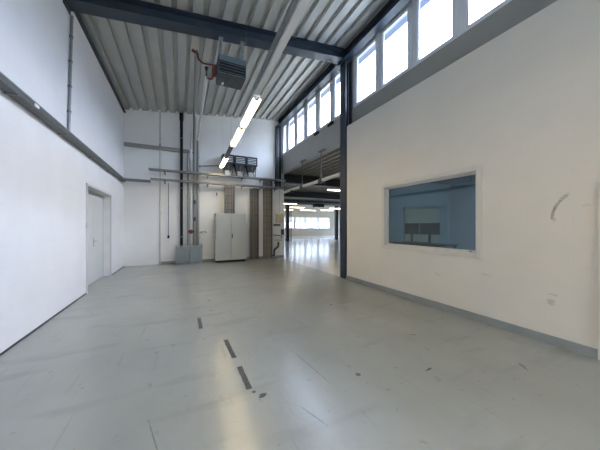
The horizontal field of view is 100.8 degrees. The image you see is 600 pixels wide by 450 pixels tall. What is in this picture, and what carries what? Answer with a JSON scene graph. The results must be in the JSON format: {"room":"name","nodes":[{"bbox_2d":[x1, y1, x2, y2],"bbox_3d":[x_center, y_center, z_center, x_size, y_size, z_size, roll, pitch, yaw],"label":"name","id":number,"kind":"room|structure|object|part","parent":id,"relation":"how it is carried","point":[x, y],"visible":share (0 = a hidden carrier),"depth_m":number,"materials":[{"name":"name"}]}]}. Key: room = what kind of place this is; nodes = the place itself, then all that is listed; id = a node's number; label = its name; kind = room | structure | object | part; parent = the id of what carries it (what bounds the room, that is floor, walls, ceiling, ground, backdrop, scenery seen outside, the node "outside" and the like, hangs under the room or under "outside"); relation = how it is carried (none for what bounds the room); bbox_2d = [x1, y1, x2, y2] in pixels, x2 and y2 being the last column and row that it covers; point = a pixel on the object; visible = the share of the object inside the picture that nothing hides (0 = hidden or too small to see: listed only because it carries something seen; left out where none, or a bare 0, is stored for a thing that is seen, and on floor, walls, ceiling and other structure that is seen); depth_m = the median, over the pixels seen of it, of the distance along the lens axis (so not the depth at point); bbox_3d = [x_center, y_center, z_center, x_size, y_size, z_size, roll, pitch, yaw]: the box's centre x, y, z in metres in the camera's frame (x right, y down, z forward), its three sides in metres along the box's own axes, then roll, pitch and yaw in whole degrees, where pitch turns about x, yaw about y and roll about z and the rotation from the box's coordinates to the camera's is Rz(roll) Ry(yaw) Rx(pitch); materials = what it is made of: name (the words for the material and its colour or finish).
{"room":"factory floor","nodes":[
{"label":"factory floor","id":0,"kind":"room"},
{"bbox_2d":[0,0,123,352],"bbox_3d":[-3.328,-1.950,2.195,0.320,6.900,16.050,0,0,-26],"label":"wall","id":1,"kind":"structure","parent":0,"point":[44,177],"depth_m":3.94,"materials":[{"name":"white paint"}]},
{"bbox_2d":[0,266,123,355],"bbox_3d":[-3.113,1.490,2.132,0.012,0.020,15.750,0,0,-26],"label":"baseboard","id":2,"kind":"structure","parent":1,"relation":"attached to","point":[28,334],"depth_m":3.65,"materials":[{"name":"grey metal"}]},
{"bbox_2d":[0,71,125,181],"bbox_3d":[-3.005,-1.616,2.057,0.140,0.096,15.120,0,0,-26],"label":"cable tray","id":3,"kind":"object","parent":1,"relation":"attached to","point":[9,88],"visible":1,"depth_m":3.71,"materials":[{"name":"metal"}]},
{"bbox_2d":[67,15,73,130],"bbox_3d":[-4.308,-2.885,4.653,0.058,2.233,0.194,0,0,-26],"label":"conduit","id":4,"kind":"object","parent":1,"relation":"attached to","point":[69,111],"visible":0.98,"depth_m":4.64,"materials":[{"name":"metal"}]},
{"bbox_2d":[86,183,111,293],"bbox_3d":[-5.377,0.275,6.452,0.361,2.470,2.300,0,0,-26],"label":"door","id":5,"kind":"structure","parent":1,"relation":"in","point":[94,201],"depth_m":6.65,"materials":[{"name":"grey paint"}]},
{"bbox_3d":[-5.433,0.300,6.431,0.080,2.400,2.190,0,0,-26],"label":"frame","id":6,"kind":"part","parent":5,"relation":"part of","materials":[{"name":"grey paint"}]},
{"bbox_2d":[74,12,125,112],"bbox_3d":[-3.084,-4.268,2.146,0.073,0.135,15.710,0,0,-26],"label":"edge angle","id":7,"kind":"object","parent":1,"relation":"attached to","point":[77,15],"visible":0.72,"depth_m":6.07,"materials":[{"name":"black metal"}]},
{"bbox_2d":[124,107,283,261],"bbox_3d":[-3.729,-1.950,10.749,6.410,6.900,0.300,0,0,-26],"label":"wall","id":8,"kind":"structure","parent":0,"point":[257,140],"depth_m":10.44,"materials":[{"name":"white paint"}]},
{"bbox_2d":[125,178,150,182],"bbox_3d":[-6.004,-1.680,9.126,0.860,0.080,0.200,0,0,-26],"label":"tray","id":9,"kind":"object","parent":8,"relation":"attached to","point":[127,179],"visible":0.84,"depth_m":9.13,"materials":[{"name":"metal"}]},
{"bbox_2d":[124,183,158,265],"bbox_3d":[-6.026,-0.050,9.446,1.140,3.100,0.045,0,0,-26],"label":"wall","id":10,"kind":"structure","parent":8,"relation":"attached to","point":[141,201],"depth_m":9.42,"materials":[{"name":"white paint"}]},
{"bbox_2d":[124,142,192,152],"bbox_3d":[-5.440,-3.079,9.658,2.340,0.217,0.164,0,0,-26],"label":"cable tray","id":11,"kind":"object","parent":8,"relation":"attached to","point":[128,144],"visible":0.99,"depth_m":9.57,"materials":[{"name":"grey paint"}]},
{"bbox_2d":[159,112,160,264],"bbox_3d":[-5.467,-1.475,9.692,0.070,5.950,0.085,0,0,-26],"label":"conduit","id":12,"kind":"object","parent":8,"relation":"attached to","point":[159,112],"visible":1,"depth_m":9.66,"materials":[{"name":"beige plastic"}]},
{"bbox_2d":[167,183,169,237],"bbox_3d":[-5.204,-0.610,9.813,0.088,2.180,0.090,0,0,-26],"label":"hanging cord","id":13,"kind":"object","parent":8,"relation":"hanging from","point":[168,236],"visible":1,"depth_m":9.80,"materials":[{"name":"metal"}]},
{"bbox_3d":[-5.204,-0.660,9.813,0.022,2.080,0.022,0,0,42],"label":"cord","id":14,"kind":"part","parent":13,"relation":"part of","materials":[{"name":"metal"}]},
{"bbox_2d":[179,113,183,244],"bbox_3d":[-4.763,-1.520,9.971,0.148,6.000,0.150,0,0,-26],"label":"drain pipe","id":15,"kind":"object","parent":8,"relation":"attached to","point":[181,115],"visible":0.93,"depth_m":9.92,"materials":[{"name":"black plastic"}]},
{"bbox_2d":[179,113,183,120],"bbox_3d":[-4.763,-4.385,9.971,0.148,0.270,0.150,0,0,-26],"label":"pipe","id":16,"kind":"object","parent":15,"relation":"attached to","point":[181,116],"depth_m":9.93,"materials":[{"name":"black plastic"}]},
{"bbox_2d":[190,133,192,244],"bbox_3d":[-4.431,-1.169,10.132,0.127,5.298,0.100,0,0,-26],"label":"pipe","id":17,"kind":"object","parent":8,"relation":"attached to","point":[191,134],"visible":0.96,"depth_m":10.09,"materials":[{"name":"grey metal"}]},
{"bbox_2d":[193,76,207,245],"bbox_3d":[-3.282,-1.104,8.160,0.230,5.168,4.651,0,0,-26],"label":"pipe","id":18,"kind":"object","parent":8,"relation":"attached to","point":[206,80],"visible":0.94,"depth_m":10.19,"materials":[{"name":"grey metal"}]},
{"bbox_2d":[148,168,285,183],"bbox_3d":[-3.226,-2.083,10.569,5.500,0.145,0.462,0,0,-26],"label":"cable tray","id":19,"kind":"object","parent":8,"relation":"attached to","point":[150,169],"visible":1,"depth_m":10.26,"materials":[{"name":"metal"}]},
{"bbox_2d":[150,178,286,190],"bbox_3d":[-3.185,-1.722,10.600,5.500,0.145,0.442,0,0,-26],"label":"cable tray","id":20,"kind":"object","parent":8,"relation":"attached to","point":[154,179],"visible":1,"depth_m":10.23,"materials":[{"name":"metal"}]},
{"bbox_2d":[161,255,283,263],"bbox_3d":[-3.158,1.450,10.842,5.240,0.100,0.030,0,0,-26],"label":"baseboard","id":21,"kind":"structure","parent":8,"relation":"attached to","point":[275,256],"depth_m":10.47,"materials":[{"name":"grey paint"}]},
{"bbox_2d":[221,154,233,174],"bbox_3d":[-3.085,-2.580,10.577,0.470,0.840,0.470,0,0,-26],"label":"air vent","id":22,"kind":"object","parent":8,"relation":"in","point":[228,167],"visible":0.8,"depth_m":10.45,"materials":[{"name":"grey metal"}]},
{"bbox_3d":[-3.085,-2.810,10.577,0.470,0.380,0.470,0,0,-26],"label":"casing","id":23,"kind":"part","parent":22,"relation":"part of","materials":[{"name":"grey"}]},
{"bbox_2d":[224,185,234,213],"bbox_3d":[-3.019,-1.125,10.625,0.420,1.190,0.102,0,0,-26],"label":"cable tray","id":24,"kind":"object","parent":8,"relation":"attached to","point":[231,195],"visible":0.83,"depth_m":10.60,"materials":[{"name":"metal"}]},
{"bbox_2d":[233,155,245,175],"bbox_3d":[-2.635,-2.580,10.795,0.470,0.840,0.470,0,0,-26],"label":"air vent","id":25,"kind":"object","parent":8,"relation":"in","point":[239,165],"visible":0.85,"depth_m":10.65,"materials":[{"name":"grey metal"}]},
{"bbox_3d":[-2.635,-2.810,10.795,0.470,0.380,0.470,0,0,-26],"label":"casing","id":26,"kind":"part","parent":25,"relation":"part of","materials":[{"name":"grey metal"}]},
{"bbox_2d":[245,157,256,176],"bbox_3d":[-2.185,-2.580,11.013,0.470,0.840,0.470,0,0,-26],"label":"air vent","id":27,"kind":"object","parent":8,"relation":"in","point":[251,162],"visible":0.85,"depth_m":10.86,"materials":[{"name":"grey metal"}]},
{"bbox_3d":[-2.185,-2.810,11.013,0.470,0.380,0.470,0,0,-26],"label":"casing","id":28,"kind":"part","parent":27,"relation":"part of","materials":[{"name":"grey metal"}]},
{"bbox_2d":[250,188,258,258],"bbox_3d":[-2.077,-0.110,11.272,0.400,3.220,0.117,0,0,-26],"label":"ladder","id":29,"kind":"object","parent":8,"relation":"attached to","point":[254,192],"visible":0.98,"depth_m":11.24,"materials":[{"name":"metal"}]},
{"bbox_3d":[-2.254,-0.110,11.202,0.020,3.220,0.090,0,0,-26],"label":"rail","id":30,"kind":"part","parent":29,"relation":"part of","materials":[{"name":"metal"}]},
{"bbox_3d":[-1.912,-0.110,11.367,0.020,3.220,0.090,0,0,-26],"label":"rail","id":31,"kind":"part","parent":29,"relation":"part of","materials":[{"name":"metal"}]},
{"bbox_2d":[263,180,271,258],"bbox_3d":[-1.502,-0.330,11.554,0.440,3.660,0.111,0,0,-26],"label":"ladder","id":32,"kind":"object","parent":8,"relation":"attached to","point":[265,182],"visible":0.8,"depth_m":11.52,"materials":[{"name":"metal"}]},
{"bbox_3d":[-1.696,-0.330,11.472,0.020,3.660,0.090,0,0,-26],"label":"rail","id":33,"kind":"part","parent":32,"relation":"part of","materials":[{"name":"metal"}]},
{"bbox_2d":[272,242,278,255],"bbox_3d":[-1.139,1.087,11.757,0.339,0.675,0.094,0,0,-30],"label":"drain bend","id":34,"kind":"object","parent":8,"relation":"attached to","point":[275,248],"visible":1,"depth_m":11.70,"materials":[{"name":"grey metal"}]},
{"bbox_2d":[275,125,282,186],"bbox_3d":[-0.976,-3.270,11.791,0.375,2.940,0.193,0,0,-26],"label":"steel column","id":35,"kind":"structure","parent":8,"relation":"attached to","point":[277,128],"depth_m":11.74,"materials":[{"name":"black metal"}]},
{"bbox_2d":[276,190,282,221],"bbox_3d":[-0.972,-0.945,11.824,0.350,1.550,0.164,0,0,-26],"label":"box","id":36,"kind":"object","parent":8,"relation":"attached to","point":[279,216],"visible":1,"depth_m":11.76,"materials":[{"name":"beige"}]},
{"bbox_2d":[79,0,388,119],"bbox_3d":[-0.158,-4.778,3.606,6.899,0.909,16.230,0,0,-26],"label":"ceiling","id":37,"kind":"structure","parent":0,"point":[147,67],"depth_m":6.70,"materials":[{"name":"grey metal"}]},
{"bbox_2d":[63,0,343,66],"bbox_3d":[-1.543,-4.518,5.863,6.080,1.075,0.300,0,0,-26],"label":"roof beam","id":38,"kind":"structure","parent":37,"relation":"attached to","point":[139,12],"depth_m":5.45,"materials":[{"name":"blue metal"}]},
{"bbox_3d":[-4.270,-4.146,4.544,0.019,0.330,0.300,0,0,-26],"label":"plate","id":39,"kind":"part","parent":38,"relation":"part of","materials":[{"name":"blue metal"}]},
{"bbox_2d":[216,36,245,89],"bbox_3d":[-1.690,-3.969,6.052,0.630,0.930,0.593,0,0,-26],"label":"heater","id":40,"kind":"object","parent":38,"relation":"hanging from","point":[230,71],"visible":0.98,"depth_m":5.87,"materials":[{"name":"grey metal"}]},
{"bbox_2d":[191,48,215,79],"bbox_3d":[-2.318,-3.937,6.019,0.573,0.711,0.184,0,0,-11],"label":"red pipework","id":41,"kind":"object","parent":40,"relation":"attached to","point":[192,50],"visible":1,"depth_m":6.00,"materials":[{"name":"red paint"}]},
{"bbox_3d":[-1.697,-3.750,6.067,0.630,0.420,0.560,0,0,-26],"label":"casing","id":42,"kind":"part","parent":40,"relation":"part of","materials":[{"name":"grey metal"}]},
{"bbox_2d":[216,72,245,89],"bbox_3d":[-1.697,-3.530,6.067,0.610,0.019,0.520,0,0,-26],"label":"grille","id":43,"kind":"object","parent":40,"relation":"attached to","point":[226,79],"depth_m":6.00,"materials":[{"name":"grey metal"}]},
{"bbox_3d":[1.185,-4.862,7.183,0.020,0.330,0.300,0,0,-26],"label":"plate","id":44,"kind":"part","parent":38,"relation":"part of","materials":[{"name":"blue metal"}]},
{"bbox_2d":[220,0,309,163],"bbox_3d":[-0.297,-3.592,3.421,0.170,2.284,14.820,0,0,-24],"label":"rail","id":45,"kind":"object","parent":37,"relation":"hanging from","point":[296,8],"visible":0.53,"depth_m":3.31,"materials":[{"name":"grey metal"}]},
{"bbox_2d":[219,158,227,167],"bbox_3d":[-2.925,-2.409,9.448,0.168,0.081,1.530,0,0,-24],"label":"lamp","id":46,"kind":"object","parent":45,"relation":"attached to","point":[224,160],"visible":0.84,"depth_m":9.41,"materials":[{"name":"white plastic"}]},
{"bbox_2d":[224,146,232,157],"bbox_3d":[-2.333,-2.420,8.108,0.115,0.059,1.320,0,0,-24],"label":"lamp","id":47,"kind":"object","parent":45,"relation":"attached to","point":[230,148],"visible":0.86,"depth_m":8.06,"materials":[{"name":"metal"}]},
{"bbox_2d":[230,126,244,146],"bbox_3d":[-1.740,-2.409,6.768,0.168,0.081,1.530,0,0,-24],"label":"lamp","id":48,"kind":"object","parent":45,"relation":"attached to","point":[239,132],"visible":0.87,"depth_m":6.68,"materials":[{"name":"white plastic"}]},
{"bbox_2d":[238,94,261,128],"bbox_3d":[-1.106,-2.409,5.332,0.168,0.081,1.530,0,0,-24],"label":"lamp","id":49,"kind":"object","parent":45,"relation":"attached to","point":[255,101],"visible":1,"depth_m":5.17,"materials":[{"name":"white plastic"}]},
{"bbox_2d":[0,238,599,449],"bbox_3d":[4.201,1.600,14.530,24.580,0.200,32.300,0,0,-26],"label":"floor","id":50,"kind":"structure","parent":0,"point":[329,361],"depth_m":2.54,"materials":[{"name":"grey concrete"}]},
{"bbox_2d":[187,153,188,244],"bbox_3d":[-4.552,-0.735,10.073,0.064,4.430,0.064,0,0,-26],"label":"pipe","id":51,"kind":"object","parent":50,"relation":"on","point":[187,153],"visible":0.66,"depth_m":10.04,"materials":[{"name":"grey metal"}]},
{"bbox_2d":[176,244,201,264],"bbox_3d":[-4.463,1.125,9.980,0.960,0.750,0.385,0,0,-26],"label":"guard","id":52,"kind":"object","parent":50,"relation":"on","point":[182,252],"visible":0.99,"depth_m":9.80,"materials":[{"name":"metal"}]},
{"bbox_2d":[193,53,198,244],"bbox_3d":[-3.429,-1.543,8.133,0.108,6.045,4.541,0,0,-24],"label":"pipe","id":53,"kind":"object","parent":50,"relation":"on","point":[196,61],"visible":0.96,"depth_m":10.11,"materials":[{"name":"grey metal"}]},
{"bbox_2d":[197,318,202,328],"bbox_3d":[-1.550,1.499,3.841,0.060,0.002,0.468,0,0,-26],"label":"tape","id":54,"kind":"object","parent":50,"relation":"on","point":[199,319],"visible":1,"depth_m":3.81,"materials":[{"name":"grey plastic"}]},
{"bbox_2d":[214,213,245,262],"bbox_3d":[-2.956,0.490,10.511,1.246,2.020,0.502,0,0,-26],"label":"tall cabinet","id":55,"kind":"object","parent":50,"relation":"on","point":[229,229],"visible":1,"depth_m":10.29,"materials":[{"name":"grey metal"}]},
{"bbox_3d":[-3.135,0.448,10.181,0.609,1.905,0.020,0,0,-26],"label":"door","id":56,"kind":"part","parent":55,"relation":"part of","materials":[{"name":"grey paint"}]},
{"bbox_3d":[-2.581,0.448,10.449,0.609,1.905,0.020,0,0,-26],"label":"door","id":57,"kind":"part","parent":55,"relation":"part of","materials":[{"name":"grey paint"}]},
{"bbox_2d":[224,339,235,357],"bbox_3d":[-0.864,1.499,3.043,0.057,0.002,0.510,0,0,-28],"label":"tape","id":58,"kind":"object","parent":50,"relation":"on","point":[227,343],"visible":1,"depth_m":3.02,"materials":[{"name":"grey plastic"}]},
{"bbox_2d":[237,366,251,389],"bbox_3d":[-0.556,1.499,2.464,0.059,0.002,0.404,0,0,-26],"label":"tape","id":59,"kind":"object","parent":50,"relation":"on","point":[240,368],"visible":1,"depth_m":2.44,"materials":[{"name":"grey plastic"}]},
{"bbox_2d":[285,204,288,240],"bbox_3d":[-1.247,-0.345,24.503,0.300,3.690,0.300,0,0,-26],"label":"column","id":60,"kind":"structure","parent":50,"relation":"on","point":[286,205],"depth_m":24.52,"materials":[{"name":"grey metal"}]},
{"bbox_2d":[291,204,291,240],"bbox_3d":[-0.888,-0.345,24.566,0.098,3.690,0.100,0,0,-26],"label":"downpipe","id":61,"kind":"object","parent":50,"relation":"on","point":[291,204],"visible":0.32,"depth_m":24.55,"materials":[{"name":"grey metal"}]},
{"bbox_2d":[335,206,337,239],"bbox_3d":[3.974,-0.345,27.029,0.300,3.690,0.300,0,0,-26],"label":"column","id":62,"kind":"structure","parent":50,"relation":"on","point":[336,210],"depth_m":27.02,"materials":[{"name":"grey metal"}]},
{"bbox_2d":[339,206,339,239],"bbox_3d":[4.377,-0.345,27.114,0.136,3.690,0.140,0,0,-26],"label":"downpipe","id":63,"kind":"object","parent":50,"relation":"on","point":[339,206],"visible":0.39,"depth_m":27.09,"materials":[{"name":"grey metal"}]},
{"bbox_2d":[340,59,351,278],"bbox_3d":[1.337,-1.620,7.201,0.220,6.240,0.280,0,0,-26],"label":"steel column","id":64,"kind":"structure","parent":50,"relation":"on","point":[344,66],"depth_m":7.17,"materials":[{"name":"black metal"}]},
{"bbox_2d":[284,204,338,236],"bbox_3d":[0.192,-0.800,30.254,17.900,4.600,0.300,0,0,-26],"label":"wall","id":65,"kind":"structure","parent":0,"point":[296,212],"depth_m":30.81,"materials":[{"name":"beige paint"}]},
{"bbox_2d":[295,217,304,228],"bbox_3d":[-0.022,-0.400,30.006,1.400,1.420,0.080,0,0,-26],"label":"window","id":66,"kind":"structure","parent":65,"relation":"in","point":[295,217],"depth_m":29.98,"materials":[{"name":"grey metal"}]},
{"bbox_2d":[284,235,338,238],"bbox_3d":[0.144,1.370,30.009,17.400,0.260,0.100,0,0,-26],"label":"baseboard","id":67,"kind":"structure","parent":65,"relation":"attached to","point":[293,237],"depth_m":30.51,"materials":[{"name":"white ceramic"}]},
{"bbox_2d":[305,217,317,228],"bbox_3d":[1.441,-0.400,30.714,1.750,1.420,0.080,0,0,-26],"label":"window","id":68,"kind":"structure","parent":65,"relation":"in","point":[305,217],"depth_m":30.66,"materials":[{"name":"grey metal"}]},
{"bbox_2d":[318,217,329,227],"bbox_3d":[3.039,-0.400,31.487,1.700,1.420,0.080,0,0,-26],"label":"window","id":69,"kind":"structure","parent":65,"relation":"in","point":[318,217],"depth_m":31.49,"materials":[{"name":"grey metal"}]},
{"bbox_2d":[284,147,339,201],"bbox_3d":[4.807,-2.708,20.567,17.670,0.097,21.560,0,0,-26],"label":"ceiling","id":70,"kind":"structure","parent":0,"point":[330,161],"depth_m":12.13,"materials":[{"name":"grey metal"}]},
{"bbox_2d":[284,174,339,187],"bbox_3d":[6.751,-2.425,16.320,17.530,0.460,0.300,0,0,-26],"label":"beam","id":71,"kind":"structure","parent":70,"relation":"attached to","point":[290,178],"depth_m":13.24,"materials":[{"name":"grey metal"}]},
{"bbox_2d":[284,190,339,199],"bbox_3d":[4.377,-2.425,21.226,17.530,0.460,0.300,0,0,-26],"label":"beam","id":72,"kind":"structure","parent":70,"relation":"attached to","point":[297,194],"depth_m":19.58,"materials":[{"name":"grey metal"}]},
{"bbox_2d":[284,199,339,205],"bbox_3d":[2.163,-2.272,22.834,9.000,0.765,0.214,0,0,-26],"label":"air duct","id":73,"kind":"object","parent":70,"relation":"hanging from","point":[300,203],"visible":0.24,"depth_m":22.18,"materials":[{"name":"metal"}]},
{"bbox_2d":[284,199,339,203],"bbox_3d":[2.025,-2.425,26.087,17.530,0.460,0.300,0,0,-26],"label":"beam","id":74,"kind":"structure","parent":70,"relation":"attached to","point":[290,200],"depth_m":25.63,"materials":[{"name":"grey metal"}]},
{"bbox_2d":[313,199,323,207],"bbox_3d":[1.624,-2.147,21.776,0.840,1.015,0.600,0,0,-26],"label":"heater","id":75,"kind":"object","parent":70,"relation":"hanging from","point":[318,204],"visible":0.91,"depth_m":21.56,"materials":[{"name":"black metal"}]},
{"bbox_3d":[1.624,-1.790,21.776,0.840,0.260,0.600,0,0,-26],"label":"casing","id":76,"kind":"part","parent":75,"relation":"part of","materials":[{"name":"black plastic"}]},
{"bbox_2d":[283,60,349,174],"bbox_3d":[0.308,-4.025,9.775,0.250,2.950,5.570,0,0,-26],"label":"wall","id":77,"kind":"structure","parent":0,"point":[328,138],"depth_m":9.10,"materials":[{"name":"grey paint"}]},
{"bbox_2d":[282,122,286,154],"bbox_3d":[-0.692,-4.100,11.682,0.070,1.500,0.606,0,0,-26],"label":"window","id":78,"kind":"structure","parent":77,"relation":"in","point":[285,124],"depth_m":11.84,"materials":[{"name":"grey"}]},
{"bbox_2d":[287,114,294,151],"bbox_3d":[-0.364,-4.100,11.003,0.070,1.500,0.887,0,0,-26],"label":"window","id":79,"kind":"structure","parent":77,"relation":"in","point":[293,116],"depth_m":11.29,"materials":[{"name":"grey metal"}]},
{"bbox_2d":[295,104,304,146],"bbox_3d":[0.035,-4.100,10.179,0.070,1.500,0.927,0,0,-26],"label":"window","id":80,"kind":"structure","parent":77,"relation":"in","point":[303,106],"depth_m":10.45,"materials":[{"name":"grey metal"}]},
{"bbox_2d":[282,148,339,193],"bbox_3d":[0.200,-1.990,9.401,0.170,1.120,4.550,0,0,-26],"label":"rail","id":81,"kind":"object","parent":77,"relation":"hanging from","point":[320,180],"visible":0.98,"depth_m":8.61,"materials":[{"name":"grey metal"}]},
{"bbox_2d":[305,94,316,139],"bbox_3d":[0.444,-4.100,9.333,0.070,1.500,0.937,0,0,-26],"label":"window","id":82,"kind":"structure","parent":77,"relation":"in","point":[307,135],"depth_m":9.61,"materials":[{"name":"grey metal"}]},
{"bbox_2d":[317,79,331,130],"bbox_3d":[0.858,-4.100,8.478,0.070,1.500,0.947,0,0,-26],"label":"window","id":83,"kind":"structure","parent":77,"relation":"in","point":[319,127],"depth_m":8.76,"materials":[{"name":"grey metal"}]},
{"bbox_2d":[332,70,339,120],"bbox_3d":[1.241,-4.100,7.686,0.070,1.500,0.796,0,0,-26],"label":"window","id":84,"kind":"structure","parent":77,"relation":"in","point":[334,116],"depth_m":7.93,"materials":[{"name":"grey metal"}]},
{"bbox_2d":[277,0,410,126],"bbox_3d":[2.426,-4.880,4.812,0.200,0.240,15.710,0,0,-26],"label":"beam","id":85,"kind":"structure","parent":77,"relation":"attached to","point":[392,7],"depth_m":6.73,"materials":[{"name":"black metal"}]},
{"bbox_2d":[290,0,431,126],"bbox_3d":[2.842,-4.960,5.180,0.250,0.080,16.050,0,0,-26],"label":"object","id":86,"kind":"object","parent":77,"relation":"attached to","point":[423,3],"depth_m":6.91,"materials":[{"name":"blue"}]},
{"bbox_2d":[390,183,449,247],"bbox_3d":[3.409,-0.050,7.832,4.040,3.100,0.090,0,0,-26],"label":"wall","id":87,"kind":"structure","parent":0,"point":[426,195],"depth_m":8.02,"materials":[{"name":"blue paint"}]},
{"bbox_2d":[404,207,438,244],"bbox_3d":[3.946,0.010,8.019,1.610,1.180,0.039,0,0,-26],"label":"board","id":88,"kind":"object","parent":87,"relation":"attached to","point":[411,215],"visible":0.49,"depth_m":7.96,"materials":[{"name":"beige paint"}]},
{"bbox_2d":[430,175,475,184],"bbox_3d":[4.618,-1.490,5.540,4.260,0.120,5.250,0,0,-26],"label":"ceiling","id":89,"kind":"structure","parent":0,"point":[471,178],"depth_m":7.79,"materials":[{"name":"blue paint"}]},
{"bbox_2d":[350,0,557,122],"bbox_3d":[3.830,-4.150,2.564,0.230,2.700,10.480,0,0,-26],"label":"wall","id":90,"kind":"structure","parent":0,"point":[514,12],"depth_m":4.50,"materials":[{"name":"grey paint"}]},
{"bbox_2d":[354,33,378,106],"bbox_3d":[1.781,-4.100,6.663,0.070,1.500,0.996,0,0,-26],"label":"window","id":91,"kind":"structure","parent":90,"relation":"in","point":[375,39],"depth_m":6.57,"materials":[{"name":"grey"}]},
{"bbox_2d":[379,0,412,89],"bbox_3d":[2.216,-4.100,5.763,0.070,1.500,0.987,0,0,-26],"label":"window","id":92,"kind":"structure","parent":90,"relation":"in","point":[408,8],"depth_m":5.64,"materials":[{"name":"grey"}]},
{"bbox_2d":[413,0,459,66],"bbox_3d":[2.648,-4.100,4.870,0.070,1.500,0.982,0,0,-26],"label":"window","id":93,"kind":"structure","parent":90,"relation":"in","point":[416,3],"depth_m":5.18,"materials":[{"name":"grey"}]},
{"bbox_2d":[460,0,511,34],"bbox_3d":[3.080,-4.100,3.979,0.070,1.500,0.982,0,0,-26],"label":"window","id":94,"kind":"structure","parent":90,"relation":"in","point":[465,25],"depth_m":4.30,"materials":[{"name":"grey"}]},
{"bbox_2d":[450,181,475,249],"bbox_3d":[6.409,-0.050,6.500,0.200,3.100,5.120,0,0,-26],"label":"wall","id":95,"kind":"structure","parent":0,"point":[463,195],"depth_m":8.26,"materials":[{"name":"blue paint"}]},
{"bbox_2d":[347,0,599,348],"bbox_3d":[2.454,-0.660,4.904,0.190,4.320,4.790,0,0,-26],"label":"wall","id":96,"kind":"structure","parent":0,"point":[523,105],"depth_m":3.53,"materials":[{"name":"white paint"}]},
{"bbox_2d":[381,164,481,258],"bbox_3d":[2.424,-0.223,4.861,0.142,1.485,2.140,0,0,-26],"label":"window","id":97,"kind":"structure","parent":96,"relation":"in","point":[476,170],"depth_m":4.56,"materials":[{"name":"grey"}]},
{"bbox_2d":[346,275,597,358],"bbox_3d":[2.357,1.445,4.857,0.025,0.110,4.790,0,0,-26],"label":"baseboard","id":98,"kind":"structure","parent":96,"relation":"attached to","point":[559,342],"depth_m":3.65,"materials":[{"name":"grey paint"}]},
{"bbox_3d":[5.721,1.600,3.157,4.550,0.200,10.500,0,0,-26],"label":"floor","id":99,"kind":"structure","parent":0,"visible":0},
{"bbox_2d":[393,241,458,248],"bbox_3d":[3.364,0.983,6.766,0.750,1.035,1.450,0,0,-26],"label":"office desk","id":100,"kind":"object","parent":99,"relation":"on","point":[403,242],"visible":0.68,"depth_m":6.43,"materials":[{"name":"grey laminate"}]},
{"bbox_2d":[405,223,418,241],"bbox_3d":[3.242,0.192,7.190,0.160,0.544,0.480,0,0,-26],"label":"monitor","id":101,"kind":"object","parent":100,"relation":"on","point":[410,228],"visible":0.88,"depth_m":7.17,"materials":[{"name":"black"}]},
{"bbox_3d":[3.242,0.075,7.190,0.040,0.310,0.480,0,0,-26],"label":"casing","id":102,"kind":"part","parent":101,"relation":"part of","materials":[{"name":"black plastic"}]},
{"bbox_2d":[420,223,439,243],"bbox_3d":[3.490,0.192,6.677,0.160,0.544,0.580,0,0,-26],"label":"monitor","id":103,"kind":"object","parent":100,"relation":"on","point":[430,229],"visible":0.98,"depth_m":6.66,"materials":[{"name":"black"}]},
{"bbox_3d":[3.490,0.075,6.677,0.040,0.310,0.580,0,0,-26],"label":"casing","id":104,"kind":"part","parent":103,"relation":"part of","materials":[{"name":"black plastic"}]},
{"bbox_3d":[4.706,-0.660,0.250,0.190,4.320,5.550,0,0,-26],"label":"wall","id":105,"kind":"structure","parent":0,"visible":0},
{"bbox_2d":[598,183,599,359],"bbox_3d":[3.670,0.510,2.220,0.120,1.980,1.300,0,0,-26],"label":"door","id":106,"kind":"structure","parent":105,"relation":"in","point":[598,183],"depth_m":2.77,"materials":[{"name":"grey"}]},
{"label":"outside","id":107,"kind":"structure","parent":0,"visible":0},
{"bbox_3d":[0.436,1.975,33.538,150.000,0.250,180.000,0,0,-26],"label":"ground","id":108,"kind":"structure","parent":107,"visible":0},
{"bbox_2d":[284,223,308,227],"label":"window","id":109,"kind":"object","parent":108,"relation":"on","point":[297,224],"visible":0.28,"depth_m":76.06,"materials":[{"name":"white glass"}]},
{"bbox_2d":[308,224,328,228],"bbox_3d":[6.446,0.570,83.105,8.600,2.540,8.400,0,0,-26],"label":"building","id":110,"kind":"structure","parent":108,"relation":"on","point":[314,226],"depth_m":79.34,"materials":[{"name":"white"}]}
]}

